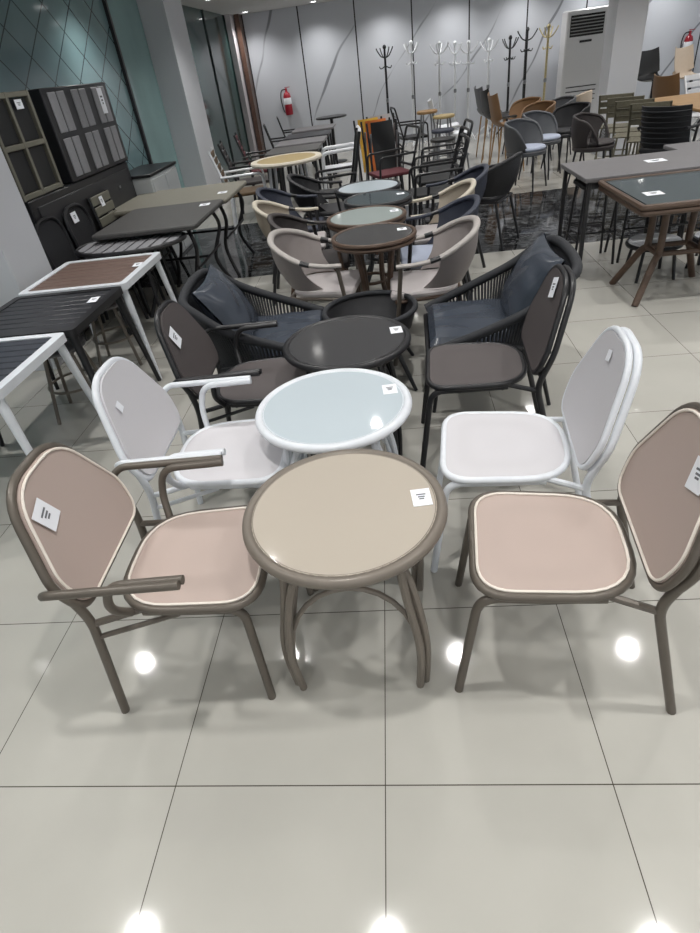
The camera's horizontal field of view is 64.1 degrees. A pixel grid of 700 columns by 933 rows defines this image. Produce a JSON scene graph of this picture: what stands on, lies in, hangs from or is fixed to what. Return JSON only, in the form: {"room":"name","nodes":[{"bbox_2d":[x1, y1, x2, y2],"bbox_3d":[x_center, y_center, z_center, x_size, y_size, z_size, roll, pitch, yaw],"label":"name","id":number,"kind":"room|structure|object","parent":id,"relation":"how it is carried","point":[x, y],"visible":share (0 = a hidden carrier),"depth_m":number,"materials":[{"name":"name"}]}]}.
{"room":"store","nodes":[
{"label":"store","id":0,"kind":"room"},
{"bbox_2d":[0,147,73,370],"bbox_3d":[-2.522,-1.871,3.631,0.410,2.550,0.460,-4,36,6],"label":"pillar","id":1,"kind":"structure","parent":0,"point":[24,261],"depth_m":3.83,"materials":[{"name":"white paint"}]},
{"bbox_2d":[0,0,148,169],"bbox_3d":[-2.858,-0.560,1.899,0.100,2.550,11.850,-4,36,6],"label":"wall","id":2,"kind":"structure","parent":0,"point":[44,43],"depth_m":5.24,"materials":[{"name":"teal glass"}]},
{"bbox_2d":[102,0,152,163],"bbox_3d":[-2.519,-4.092,6.676,0.050,2.550,0.050,-4,36,6],"label":"trim","id":3,"kind":"structure","parent":2,"relation":"attached to","point":[105,4],"depth_m":6.40,"materials":[{"name":"black metal"}]},
{"bbox_2d":[107,0,184,187],"bbox_3d":[-2.533,-4.666,7.466,0.100,2.550,1.900,-4,36,6],"label":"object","id":4,"kind":"structure","parent":2,"relation":"in","point":[125,14],"depth_m":6.90,"materials":[{"name":"teal glass"}]},
{"bbox_2d":[136,0,223,211],"bbox_3d":[-2.296,-4.976,7.846,0.330,2.550,0.800,-4,36,6],"label":"pillar","id":5,"kind":"structure","parent":0,"point":[163,21],"depth_m":7.48,"materials":[{"name":"white paint"}]},
{"bbox_2d":[224,14,258,159],"bbox_3d":[-2.182,-7.609,11.433,0.100,2.550,0.300,-4,36,6],"label":"trim","id":6,"kind":"structure","parent":0,"point":[229,21],"depth_m":11.24,"materials":[{"name":"silver metal"}]},
{"bbox_2d":[181,0,332,15],"bbox_3d":[2.227,-3.834,3.138,10.550,0.100,18.600,-4,36,6],"label":"ceiling","id":7,"kind":"structure","parent":0,"point":[223,7],"depth_m":9.70,"materials":[{"name":"paint"}]},
{"bbox_2d":[0,111,699,932],"bbox_3d":[2.528,-1.706,4.689,10.550,0.100,18.600,-4,36,6],"label":"floor","id":8,"kind":"structure","parent":0,"point":[558,791],"depth_m":1.68,"materials":[{"name":"tile"}]},
{"bbox_2d":[0,332,95,455],"bbox_3d":[-1.780,-0.214,2.832,0.766,0.660,0.685,-4,36,6],"label":"table","id":9,"kind":"object","parent":8,"relation":"on","point":[20,356],"visible":0.89,"depth_m":2.67,"materials":[{"name":"white metal"}]},
{"bbox_2d":[43,335,97,424],"bbox_3d":[-1.705,-0.545,3.454,0.324,0.447,0.324,-11,36,-4],"label":"metal stool","id":10,"kind":"object","parent":8,"relation":"on","point":[68,344],"visible":0.45,"depth_m":3.36,"materials":[{"name":"grey metal"}]},
{"bbox_2d":[0,286,160,446],"bbox_3d":[-1.718,-0.619,3.376,0.766,0.660,0.725,-4,36,6],"label":"table","id":11,"kind":"object","parent":8,"relation":"on","point":[70,313],"visible":0.88,"depth_m":3.19,"materials":[{"name":"black metal"}]},
{"bbox_2d":[24,161,151,333],"bbox_3d":[-2.317,-2.104,5.201,0.157,1.030,1.960,-4,36,6],"label":"board","id":12,"kind":"object","parent":8,"relation":"on","point":[117,180],"visible":0.36,"depth_m":4.90,"materials":[{"name":"metal"}]},
{"bbox_2d":[0,90,63,202],"bbox_3d":[-2.414,-2.368,4.129,0.063,0.660,0.615,-4,36,6],"label":"tabletop","id":13,"kind":"object","parent":12,"relation":"on","point":[24,146],"visible":0.94,"depth_m":4.14,"materials":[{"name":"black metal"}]},
{"bbox_2d":[28,82,127,183],"bbox_3d":[-2.398,-3.012,5.009,0.173,0.660,1.260,-4,36,6],"label":"tabletop","id":14,"kind":"object","parent":12,"relation":"on","point":[79,125],"visible":0.98,"depth_m":4.82,"materials":[{"name":"black metal"}]},
{"bbox_2d":[34,216,148,340],"bbox_3d":[-2.039,-1.522,4.457,0.478,0.916,0.415,-4,36,6],"label":"outdoor chair","id":15,"kind":"object","parent":8,"relation":"on","point":[59,249],"visible":0.59,"depth_m":4.35,"materials":[{"name":"black metal"}]},
{"bbox_2d":[18,252,176,387],"bbox_3d":[-1.694,-1.051,3.964,0.786,0.660,0.745,-4,36,6],"label":"table","id":16,"kind":"object","parent":8,"relation":"on","point":[124,271],"visible":0.8,"depth_m":3.72,"materials":[{"name":"white metal"}]},
{"bbox_2d":[63,203,165,319],"bbox_3d":[-2.018,-1.795,4.827,0.478,0.916,0.415,-4,36,6],"label":"outdoor chair","id":17,"kind":"object","parent":8,"relation":"on","point":[79,224],"visible":0.54,"depth_m":4.71,"materials":[{"name":"black metal"}]},
{"bbox_2d":[91,295,142,366],"bbox_3d":[-1.701,-0.970,4.036,0.324,0.447,0.324,-11,36,-4],"label":"metal stool","id":18,"kind":"object","parent":8,"relation":"on","point":[113,306],"visible":0.43,"depth_m":3.97,"materials":[{"name":"black metal"}]},
{"bbox_2d":[75,231,186,333],"bbox_3d":[-1.687,-1.505,4.586,0.892,0.658,0.632,-4,36,6],"label":"table","id":19,"kind":"object","parent":8,"relation":"on","point":[145,243],"visible":0.76,"depth_m":4.36,"materials":[{"name":"black metal"}]},
{"bbox_2d":[87,189,176,295],"bbox_3d":[-1.990,-2.092,5.241,0.472,0.903,0.408,-4,36,6],"label":"outdoor chair","id":20,"kind":"object","parent":8,"relation":"on","point":[103,196],"visible":0.41,"depth_m":5.05,"materials":[{"name":"black metal"}]},
{"bbox_2d":[6,442,278,713],"bbox_3d":[-0.542,0.296,1.739,0.613,0.841,0.580,-5,36,4],"label":"armchair","id":21,"kind":"object","parent":8,"relation":"on","point":[73,516],"visible":0.94,"depth_m":1.62,"materials":[{"name":"beige fabric"}]},
{"bbox_2d":[129,161,193,261],"bbox_3d":[-2.202,-2.912,6.415,0.443,0.890,0.900,-4,36,6],"label":"storage cabinet","id":22,"kind":"object","parent":8,"relation":"on","point":[149,178],"visible":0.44,"depth_m":6.14,"materials":[{"name":"white metal"}]},
{"bbox_2d":[92,199,232,317],"bbox_3d":[-1.558,-1.833,4.959,0.860,0.731,0.980,-4,36,6],"label":"dining table","id":23,"kind":"object","parent":8,"relation":"on","point":[187,217],"visible":0.74,"depth_m":4.70,"materials":[{"name":"black metal"}]},
{"bbox_2d":[108,180,255,283],"bbox_3d":[-1.632,-2.386,5.737,1.150,0.726,0.980,-4,36,6],"label":"dining table","id":24,"kind":"object","parent":8,"relation":"on","point":[226,191],"visible":0.69,"depth_m":5.53,"materials":[{"name":"black metal"}]},
{"bbox_2d":[91,356,291,519],"bbox_3d":[-0.535,-0.042,2.200,0.613,0.841,0.580,-4,36,5],"label":"armchair","id":25,"kind":"object","parent":8,"relation":"on","point":[141,421],"visible":0.8,"depth_m":2.07,"materials":[{"name":"white fabric"}]},
{"bbox_2d":[154,300,307,456],"bbox_3d":[-0.488,-0.393,2.673,0.613,0.841,0.580,-4,36,5],"label":"armchair","id":26,"kind":"object","parent":8,"relation":"on","point":[191,354],"visible":0.74,"depth_m":2.56,"materials":[{"name":"brown fabric"}]},
{"bbox_2d":[207,147,266,233],"bbox_3d":[-1.343,-3.462,6.965,0.596,0.935,0.487,-10,36,-2],"label":"armchair","id":27,"kind":"object","parent":8,"relation":"on","point":[246,191],"visible":0.6,"depth_m":6.85,"materials":[{"name":"white metal"}]},
{"bbox_2d":[217,140,269,218],"bbox_3d":[-1.377,-3.902,7.576,0.596,0.935,0.487,-10,36,-2],"label":"armchair","id":28,"kind":"object","parent":8,"relation":"on","point":[253,180],"visible":0.58,"depth_m":7.44,"materials":[{"name":"white metal"}]},
{"bbox_2d":[178,268,323,411],"bbox_3d":[-0.484,-0.732,3.218,0.752,0.747,0.742,-6,36,3],"label":"lounge chair","id":29,"kind":"object","parent":8,"relation":"on","point":[265,343],"visible":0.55,"depth_m":3.10,"materials":[{"name":"black metal"}]},
{"bbox_2d":[191,264,257,348],"bbox_3d":[-0.674,-0.878,3.107,0.258,0.369,0.500,-6,36,3],"label":"throw pillow","id":30,"kind":"object","parent":29,"relation":"on","point":[218,298],"visible":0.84,"depth_m":2.97,"materials":[{"name":"fabric"}]},
{"bbox_2d":[245,310,322,356],"bbox_3d":[-0.413,-0.742,3.212,0.560,0.116,0.540,-6,36,3],"label":"seat cushion","id":31,"kind":"object","parent":29,"relation":"on","point":[288,323],"depth_m":3.19,"materials":[{"name":"fabric"}]},
{"bbox_2d":[233,132,284,200],"bbox_3d":[-1.333,-4.465,8.339,0.596,0.935,0.487,-10,36,-2],"label":"armchair","id":32,"kind":"object","parent":8,"relation":"on","point":[245,157],"visible":0.46,"depth_m":8.20,"materials":[{"name":"white metal"}]},
{"bbox_2d":[251,152,321,188],"bbox_3d":[-0.731,-3.438,6.986,0.876,0.735,0.876,-4,36,6],"label":"table","id":33,"kind":"object","parent":8,"relation":"on","point":[298,158],"visible":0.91,"depth_m":6.69,"materials":[{"name":"beige plastic"}]},
{"bbox_2d":[252,200,326,305],"bbox_3d":[-0.461,-1.833,4.693,0.564,0.785,0.586,-6,36,3],"label":"armchair","id":34,"kind":"object","parent":8,"relation":"on","point":[262,208],"visible":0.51,"depth_m":4.66,"materials":[{"name":"beige metal"}]},
{"bbox_2d":[255,187,328,282],"bbox_3d":[-0.513,-2.173,5.169,0.564,0.785,0.586,-4,36,6],"label":"armchair","id":35,"kind":"object","parent":8,"relation":"on","point":[263,193],"visible":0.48,"depth_m":5.21,"materials":[{"name":"black metal"}]},
{"bbox_2d":[264,142,323,203],"bbox_3d":[-0.714,-4.012,7.781,0.720,0.721,0.660,-4,36,6],"label":"dining table","id":36,"kind":"object","parent":8,"relation":"on","point":[314,147],"visible":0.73,"depth_m":7.55,"materials":[{"name":"black metal"}]},
{"bbox_2d":[275,135,331,192],"bbox_3d":[-0.675,-4.516,8.464,0.720,0.721,0.660,-4,36,6],"label":"dining table","id":37,"kind":"object","parent":8,"relation":"on","point":[318,139],"visible":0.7,"depth_m":8.26,"materials":[{"name":"grey metal"}]},
{"bbox_2d":[267,213,349,307],"bbox_3d":[-0.270,-1.509,4.211,0.564,0.785,0.586,-6,36,3],"label":"armchair","id":38,"kind":"object","parent":8,"relation":"on","point":[275,220],"visible":0.42,"depth_m":4.18,"materials":[{"name":"black metal"}]},
{"bbox_2d":[283,129,334,184],"bbox_3d":[-0.635,-5.020,9.147,0.720,0.721,0.660,-4,36,6],"label":"dining table","id":39,"kind":"object","parent":8,"relation":"on","point":[322,132],"visible":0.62,"depth_m":8.94,"materials":[{"name":"black metal"}]},
{"bbox_2d":[267,228,362,311],"bbox_3d":[-0.196,-1.182,3.748,0.564,0.785,0.586,1,37,12],"label":"armchair","id":40,"kind":"object","parent":8,"relation":"on","point":[296,253],"visible":0.88,"depth_m":3.63,"materials":[{"name":"beige metal"}]},
{"bbox_2d":[291,123,338,173],"bbox_3d":[-0.588,-5.613,9.951,0.720,0.721,0.660,-4,36,6],"label":"dining table","id":41,"kind":"object","parent":8,"relation":"on","point":[326,126],"visible":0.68,"depth_m":9.71,"materials":[{"name":"grey laminate"}]},
{"bbox_2d":[287,173,351,258],"bbox_3d":[-0.287,-2.530,5.614,0.564,0.785,0.586,-4,36,6],"label":"armchair","id":42,"kind":"object","parent":8,"relation":"on","point":[299,184],"visible":0.74,"depth_m":5.44,"materials":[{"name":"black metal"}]},
{"bbox_2d":[255,368,411,466],"bbox_3d":[-0.032,-0.004,2.269,0.594,0.584,0.594,-4,36,6],"label":"round bistro table","id":43,"kind":"object","parent":8,"relation":"on","point":[319,412],"visible":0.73,"depth_m":2.06,"materials":[{"name":"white glass"}]},
{"bbox_2d":[315,128,360,204],"bbox_3d":[-0.123,-3.134,6.222,0.558,1.006,0.507,-7,36,1],"label":"chair","id":44,"kind":"object","parent":8,"relation":"on","point":[354,166],"visible":0.45,"depth_m":6.09,"materials":[{"name":"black metal"}]},
{"bbox_2d":[321,125,360,203],"bbox_3d":[-0.107,-4.129,7.688,0.583,0.886,0.563,-7,36,1],"label":"armchair","id":45,"kind":"object","parent":8,"relation":"on","point":[323,153],"visible":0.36,"depth_m":7.53,"materials":[{"name":"white metal"}]},
{"bbox_2d":[242,449,447,690],"bbox_3d":[0.013,0.346,1.780,0.594,0.584,0.594,-4,36,6],"label":"round bistro table","id":46,"kind":"object","parent":8,"relation":"on","point":[342,520],"visible":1,"depth_m":1.58,"materials":[{"name":"beige glass"}]},
{"bbox_2d":[283,315,410,455],"bbox_3d":[0.015,-0.352,2.737,0.594,0.584,0.594,-4,36,6],"label":"round bistro table","id":47,"kind":"object","parent":8,"relation":"on","point":[368,342],"visible":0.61,"depth_m":2.54,"materials":[{"name":"black glass"}]},
{"bbox_2d":[326,205,406,292],"bbox_3d":[0.156,-1.510,4.201,0.578,0.716,0.578,-4,36,6],"label":"round cafe table","id":48,"kind":"object","parent":8,"relation":"on","point":[337,222],"visible":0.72,"depth_m":4.01,"materials":[{"name":"grey glass"}]},
{"bbox_2d":[335,179,400,271],"bbox_3d":[0.198,-2.162,5.086,0.578,0.716,0.578,-4,36,6],"label":"round cafe table","id":49,"kind":"object","parent":8,"relation":"on","point":[345,191],"visible":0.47,"depth_m":4.86,"materials":[{"name":"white glass"}]},
{"bbox_2d":[322,290,417,390],"bbox_3d":[0.138,-0.751,3.381,0.560,0.452,0.560,-4,36,6],"label":"drum side table","id":50,"kind":"object","parent":8,"relation":"on","point":[372,302],"visible":0.39,"depth_m":3.45,"materials":[{"name":"black wicker"}]},
{"bbox_2d":[353,116,388,180],"bbox_3d":[0.310,-4.413,7.959,0.427,0.925,0.245,-15,36,-10],"label":"sling chair","id":51,"kind":"object","parent":8,"relation":"on","point":[374,118],"visible":0.23,"depth_m":7.88,"materials":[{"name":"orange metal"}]},
{"bbox_2d":[331,222,416,344],"bbox_3d":[0.190,-1.194,3.760,0.548,0.716,0.548,-4,36,6],"label":"round cafe table","id":52,"kind":"object","parent":8,"relation":"on","point":[373,238],"visible":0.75,"depth_m":3.52,"materials":[{"name":"brown glass"}]},
{"bbox_2d":[343,189,412,281],"bbox_3d":[0.263,-1.859,4.659,0.558,0.716,0.558,-4,36,6],"label":"round cafe table","id":53,"kind":"object","parent":8,"relation":"on","point":[394,197],"visible":0.66,"depth_m":4.45,"materials":[{"name":"glass"}]},
{"bbox_2d":[360,117,395,179],"bbox_3d":[0.405,-4.242,7.707,0.427,0.925,0.245,-15,36,-10],"label":"sling chair","id":54,"kind":"object","parent":8,"relation":"on","point":[364,134],"visible":0.25,"depth_m":7.54,"materials":[{"name":"fabric"}]},
{"bbox_2d":[366,119,403,189],"bbox_3d":[0.470,-4.057,7.441,0.427,0.925,0.245,-15,36,-10],"label":"sling chair","id":55,"kind":"object","parent":8,"relation":"on","point":[381,138],"visible":0.73,"depth_m":7.33,"materials":[{"name":"black metal"}]},
{"bbox_2d":[367,124,419,188],"bbox_3d":[0.538,-3.641,6.881,0.580,0.894,0.485,-15,36,-10],"label":"chair","id":56,"kind":"object","parent":8,"relation":"on","point":[397,171],"visible":0.81,"depth_m":6.79,"materials":[{"name":"red metal"}]},
{"bbox_2d":[390,107,430,167],"bbox_3d":[1.019,-5.604,9.480,0.580,0.894,0.485,-10,36,-2],"label":"chair","id":57,"kind":"object","parent":8,"relation":"on","point":[413,136],"visible":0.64,"depth_m":9.35,"materials":[{"name":"black metal"}]},
{"bbox_2d":[403,40,425,146],"bbox_3d":[1.298,-7.437,11.188,0.418,1.759,0.437,-15,36,-10],"label":"coat stand","id":58,"kind":"object","parent":8,"relation":"on","point":[410,41],"visible":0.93,"depth_m":10.98,"materials":[{"name":"metal"}]},
{"bbox_2d":[417,109,437,170],"bbox_3d":[1.230,-5.129,8.833,0.326,0.842,0.326,-10,36,-2],"label":"bar stool","id":59,"kind":"object","parent":8,"relation":"on","point":[428,111],"visible":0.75,"depth_m":8.70,"materials":[{"name":"beige wood"}]},
{"bbox_2d":[390,215,480,365],"bbox_3d":[0.527,-1.131,3.538,0.564,0.785,0.586,-4,36,6],"label":"armchair","id":60,"kind":"object","parent":8,"relation":"on","point":[455,242],"visible":0.88,"depth_m":3.35,"materials":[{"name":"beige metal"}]},
{"bbox_2d":[408,133,469,224],"bbox_3d":[0.892,-2.831,5.702,0.580,0.894,0.485,-7,36,2],"label":"chair","id":61,"kind":"object","parent":8,"relation":"on","point":[420,192],"visible":0.54,"depth_m":5.62,"materials":[{"name":"black metal"}]},
{"bbox_2d":[400,194,480,300],"bbox_3d":[0.633,-1.480,3.996,0.564,0.785,0.586,-4,36,6],"label":"armchair","id":62,"kind":"object","parent":8,"relation":"on","point":[469,204],"visible":0.44,"depth_m":3.98,"materials":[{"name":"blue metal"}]},
{"bbox_2d":[413,125,469,224],"bbox_3d":[1.002,-3.221,6.216,0.580,0.894,0.485,-7,36,2],"label":"chair","id":63,"kind":"object","parent":8,"relation":"on","point":[428,179],"visible":0.52,"depth_m":6.15,"materials":[{"name":"black metal"}]},
{"bbox_2d":[409,178,475,291],"bbox_3d":[0.710,-1.827,4.457,0.564,0.785,0.586,-4,36,6],"label":"armchair","id":64,"kind":"object","parent":8,"relation":"on","point":[465,187],"visible":0.44,"depth_m":4.46,"materials":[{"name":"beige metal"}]},
{"bbox_2d":[421,118,473,204],"bbox_3d":[1.151,-3.615,6.726,0.580,0.894,0.485,-7,36,2],"label":"chair","id":65,"kind":"object","parent":8,"relation":"on","point":[444,166],"visible":0.48,"depth_m":6.68,"materials":[{"name":"black metal"}]},
{"bbox_2d":[422,163,488,267],"bbox_3d":[0.916,-2.183,4.905,0.564,0.785,0.586,-4,36,6],"label":"armchair","id":66,"kind":"object","parent":8,"relation":"on","point":[479,172],"visible":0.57,"depth_m":4.84,"materials":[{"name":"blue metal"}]},
{"bbox_2d":[456,40,478,140],"bbox_3d":[2.343,-7.380,11.009,0.437,1.639,0.418,16,42,30],"label":"coat stand","id":67,"kind":"object","parent":8,"relation":"on","point":[468,52],"visible":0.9,"depth_m":10.76,"materials":[{"name":"metal"}]},
{"bbox_2d":[474,86,509,159],"bbox_3d":[2.308,-5.686,9.225,0.512,1.031,0.433,-8,36,0],"label":"shell chair","id":68,"kind":"object","parent":8,"relation":"on","point":[477,92],"visible":0.42,"depth_m":9.07,"materials":[{"name":"beige wood"}]},
{"bbox_2d":[420,264,575,467],"bbox_3d":[0.624,-0.451,2.537,0.641,0.843,0.496,-1,36,9],"label":"chair","id":69,"kind":"object","parent":8,"relation":"on","point":[450,368],"visible":0.98,"depth_m":2.42,"materials":[{"name":"brown fabric"}]},
{"bbox_2d":[479,88,516,164],"bbox_3d":[2.277,-5.300,8.702,0.512,1.031,0.433,-8,36,0],"label":"shell chair","id":70,"kind":"object","parent":8,"relation":"on","point":[483,94],"visible":0.73,"depth_m":8.55,"materials":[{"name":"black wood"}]},
{"bbox_2d":[479,151,522,249],"bbox_3d":[1.314,-2.529,5.302,0.564,0.785,0.586,16,42,30],"label":"armchair","id":71,"kind":"object","parent":8,"relation":"on","point":[501,177],"visible":0.58,"depth_m":5.03,"materials":[{"name":"black metal"}]},
{"bbox_2d":[423,235,582,412],"bbox_3d":[0.782,-0.772,3.028,0.752,0.747,0.742,-2,36,8],"label":"lounge chair","id":72,"kind":"object","parent":8,"relation":"on","point":[480,320],"visible":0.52,"depth_m":2.97,"materials":[{"name":"black metal"}]},
{"bbox_2d":[427,298,512,347],"bbox_3d":[0.710,-0.772,3.035,0.560,0.116,0.540,-2,36,8],"label":"seat cushion","id":73,"kind":"object","parent":72,"relation":"on","point":[447,321],"depth_m":2.99,"materials":[{"name":"fabric"}]},
{"bbox_2d":[500,233,565,328],"bbox_3d":[0.925,-0.943,2.886,0.258,0.369,0.500,-2,36,8],"label":"throw pillow","id":74,"kind":"object","parent":72,"relation":"on","point":[519,290],"visible":0.7,"depth_m":2.77,"materials":[{"name":"fabric"}]},
{"bbox_2d":[487,92,524,170],"bbox_3d":[2.241,-4.818,8.065,0.512,1.011,0.433,-8,36,0],"label":"shell chair","id":75,"kind":"object","parent":8,"relation":"on","point":[493,100],"visible":0.55,"depth_m":7.85,"materials":[{"name":"beige wood"}]},
{"bbox_2d":[502,97,541,153],"bbox_3d":[2.849,-5.624,9.252,0.511,0.778,0.632,-15,36,-10],"label":"dining chair","id":76,"kind":"object","parent":8,"relation":"on","point":[517,106],"visible":0.27,"depth_m":9.31,"materials":[{"name":"brown wicker"}]},
{"bbox_2d":[504,118,546,192],"bbox_3d":[2.192,-3.902,7.019,0.511,0.778,0.632,20,44,33],"label":"dining chair","id":77,"kind":"object","parent":8,"relation":"on","point":[520,134],"visible":0.98,"depth_m":6.93,"materials":[{"name":"black metal"}]},
{"bbox_2d":[431,325,642,572],"bbox_3d":[0.609,-0.066,2.012,0.641,0.843,0.496,0,37,11],"label":"chair","id":78,"kind":"object","parent":8,"relation":"on","point":[478,448],"visible":0.94,"depth_m":1.90,"materials":[{"name":"white fabric"}]},
{"bbox_2d":[519,100,555,164],"bbox_3d":[2.806,-5.078,8.512,0.511,0.778,0.632,-15,36,-10],"label":"dining chair","id":79,"kind":"object","parent":8,"relation":"on","point":[545,105],"visible":0.34,"depth_m":8.50,"materials":[{"name":"black metal"}]},
{"bbox_2d":[518,110,560,179],"bbox_3d":[2.572,-4.340,7.545,0.511,0.778,0.632,20,44,33],"label":"dining chair","id":80,"kind":"object","parent":8,"relation":"on","point":[547,121],"visible":0.51,"depth_m":7.56,"materials":[{"name":"black metal"}]},
{"bbox_2d":[539,23,558,100],"bbox_3d":[3.779,-7.431,10.740,0.418,1.709,0.437,-19,37,-14],"label":"coat stand","id":81,"kind":"object","parent":8,"relation":"on","point":[547,36],"visible":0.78,"depth_m":10.42,"materials":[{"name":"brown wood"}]},
{"bbox_2d":[541,101,590,171],"bbox_3d":[3.037,-4.633,7.856,0.511,0.778,0.632,-15,36,-10],"label":"dining chair","id":82,"kind":"object","parent":8,"relation":"on","point":[563,114],"visible":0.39,"depth_m":7.88,"materials":[{"name":"black metal"}]},
{"bbox_2d":[454,402,699,714],"bbox_3d":[0.625,0.228,1.605,0.641,0.843,0.496,0,37,11],"label":"chair","id":83,"kind":"object","parent":8,"relation":"on","point":[522,547],"visible":1,"depth_m":1.51,"materials":[{"name":"beige fabric"}]},
{"bbox_2d":[555,5,607,112],"bbox_3d":[4.452,-7.690,10.847,0.740,1.860,0.425,-4,36,6],"label":"air conditioner","id":84,"kind":"object","parent":8,"relation":"on","point":[582,36],"visible":0.85,"depth_m":10.55,"materials":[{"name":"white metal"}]},
{"bbox_2d":[569,11,605,37],"bbox_3d":[4.364,-8.126,10.283,0.600,0.320,0.028,-4,36,6],"label":"grille","id":85,"kind":"object","parent":84,"relation":"attached to","point":[582,24],"depth_m":10.28,"materials":[{"name":"metal"}]},
{"bbox_2d":[566,112,614,188],"bbox_3d":[2.926,-3.831,6.778,0.511,0.778,0.632,16,42,30],"label":"dining chair","id":86,"kind":"object","parent":8,"relation":"on","point":[585,127],"visible":0.97,"depth_m":6.61,"materials":[{"name":"black wicker"}]},
{"bbox_2d":[587,138,614,147],"bbox_3d":[2.938,-3.891,6.717,0.450,0.040,0.450,16,42,30],"label":"seat cushion","id":87,"kind":"object","parent":86,"relation":"on","point":[602,142],"depth_m":6.57,"materials":[{"name":"grey fabric"}]},
{"bbox_2d":[565,179,617,263],"bbox_3d":[1.990,-2.010,4.596,0.336,0.621,0.336,-4,36,6],"label":"stool","id":88,"kind":"object","parent":8,"relation":"on","point":[578,183],"visible":0.54,"depth_m":4.56,"materials":[{"name":"black metal"}]},
{"bbox_2d":[594,92,633,159],"bbox_3d":[3.637,-4.660,7.722,0.424,0.849,0.434,12,41,26],"label":"folding chair","id":89,"kind":"object","parent":8,"relation":"on","point":[601,97],"visible":0.27,"depth_m":7.55,"materials":[{"name":"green wood"}]},
{"bbox_2d":[605,95,644,156],"bbox_3d":[3.564,-4.360,7.326,0.424,0.849,0.434,12,41,26],"label":"folding chair","id":90,"kind":"object","parent":8,"relation":"on","point":[609,100],"visible":0.37,"depth_m":7.16,"materials":[{"name":"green wood"}]},
{"bbox_2d":[557,149,699,276],"bbox_3d":[2.259,-2.034,4.488,1.000,0.723,0.720,-4,36,6],"label":"square table","id":91,"kind":"object","parent":8,"relation":"on","point":[590,172],"visible":0.8,"depth_m":4.27,"materials":[{"name":"laminate"}]},
{"bbox_2d":[611,98,654,157],"bbox_3d":[3.493,-4.090,6.969,0.424,0.849,0.434,12,41,26],"label":"folding chair","id":92,"kind":"object","parent":8,"relation":"on","point":[616,136],"visible":0.51,"depth_m":6.78,"materials":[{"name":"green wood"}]},
{"bbox_2d":[604,206,661,262],"bbox_3d":[2.348,-2.045,4.574,0.336,0.621,0.336,-4,36,6],"label":"chair","id":93,"kind":"object","parent":8,"relation":"on","point":[626,218],"visible":0.27,"depth_m":4.59,"materials":[{"name":"black metal"}]},
{"bbox_2d":[637,47,659,98],"bbox_3d":[4.838,-6.004,9.014,0.433,1.209,0.512,-15,36,-10],"label":"bar stool","id":94,"kind":"object","parent":8,"relation":"on","point":[649,66],"visible":0.5,"depth_m":8.94,"materials":[{"name":"black metal"}]},
{"bbox_2d":[598,168,699,306],"bbox_3d":[2.243,-1.556,3.859,0.878,0.719,0.878,-4,36,6],"label":"glass table","id":95,"kind":"object","parent":8,"relation":"on","point":[665,194],"visible":1,"depth_m":3.79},
{"bbox_2d":[625,100,672,155],"bbox_3d":[3.492,-3.824,6.605,0.424,0.849,0.434,12,41,26],"label":"folding chair","id":96,"kind":"object","parent":8,"relation":"on","point":[637,106],"visible":0.41,"depth_m":6.39,"materials":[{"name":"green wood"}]},
{"bbox_2d":[625,233,683,282],"bbox_3d":[2.293,-1.589,4.255,0.402,0.277,0.402,-4,36,6],"label":"stool","id":97,"kind":"object","parent":8,"relation":"on","point":[633,243],"visible":0.55,"depth_m":4.17,"materials":[{"name":"white plastic"}]},
{"bbox_2d":[652,72,679,97],"bbox_3d":[4.514,-4.999,7.907,0.512,0.971,0.433,-22,38,-18],"label":"chair","id":98,"kind":"object","parent":8,"relation":"on","point":[663,86],"visible":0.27,"depth_m":7.60,"materials":[{"name":"brown wood"}]},
{"bbox_2d":[637,104,699,153],"bbox_3d":[3.467,-3.492,6.145,0.551,0.852,0.567,-29,41,-26],"label":"chair","id":99,"kind":"object","parent":8,"relation":"on","point":[661,126],"visible":0.85,"depth_m":5.88,"materials":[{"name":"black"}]},
{"bbox_2d":[637,92,699,153],"bbox_3d":[4.335,-3.962,6.715,0.950,0.741,2.100,-4,36,6],"label":"dining table","id":100,"kind":"object","parent":8,"relation":"on","point":[692,98],"visible":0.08,"depth_m":6.93,"materials":[{"name":"beige wood"}]},
{"bbox_2d":[655,141,699,237],"bbox_3d":[3.096,-2.361,4.795,0.700,0.701,0.600,-4,36,6],"label":"dining table","id":101,"kind":"object","parent":8,"relation":"on","point":[695,145],"visible":0.36,"depth_m":4.74,"materials":[{"name":"grey laminate"}]},
{"bbox_2d":[672,44,695,131],"bbox_3d":[5.354,-5.969,8.883,0.433,1.189,0.512,-22,38,-18],"label":"bar stool","id":102,"kind":"object","parent":8,"relation":"on","point":[684,57],"visible":0.55,"depth_m":8.81,"materials":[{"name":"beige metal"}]},
{"bbox_2d":[684,73,699,141],"bbox_3d":[4.778,-4.805,7.632,0.424,0.929,0.434,-15,36,-10],"label":"folding chair","id":103,"kind":"object","parent":8,"relation":"on","point":[694,76],"visible":0.45,"depth_m":7.52,"materials":[{"name":"white plastic"}]},
{"bbox_2d":[233,0,699,158],"bbox_3d":[2.807,-8.195,11.269,10.550,2.550,0.100,-4,36,6],"label":"wall","id":104,"kind":"structure","parent":0,"point":[327,58],"depth_m":11.24,"materials":[{"name":"grey paint"}]},
{"bbox_2d":[182,5,251,182],"bbox_3d":[-2.375,-6.534,9.998,0.120,2.550,4.400,-4,36,6],"label":"window","id":105,"kind":"structure","parent":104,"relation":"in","point":[215,23],"depth_m":9.99,"materials":[{"name":"green glass"}]},
{"bbox_2d":[233,14,265,157],"bbox_3d":[-2.050,-7.770,11.630,0.090,2.550,0.280,-4,36,6],"label":"trim","id":106,"kind":"structure","parent":104,"relation":"attached to","point":[237,17],"depth_m":11.44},
{"bbox_2d":[591,0,649,156],"bbox_3d":[3.798,-5.811,7.808,0.400,2.550,0.400,-4,36,6],"label":"pillar","id":107,"kind":"structure","parent":0,"point":[626,19],"depth_m":7.68,"materials":[{"name":"white paint"}]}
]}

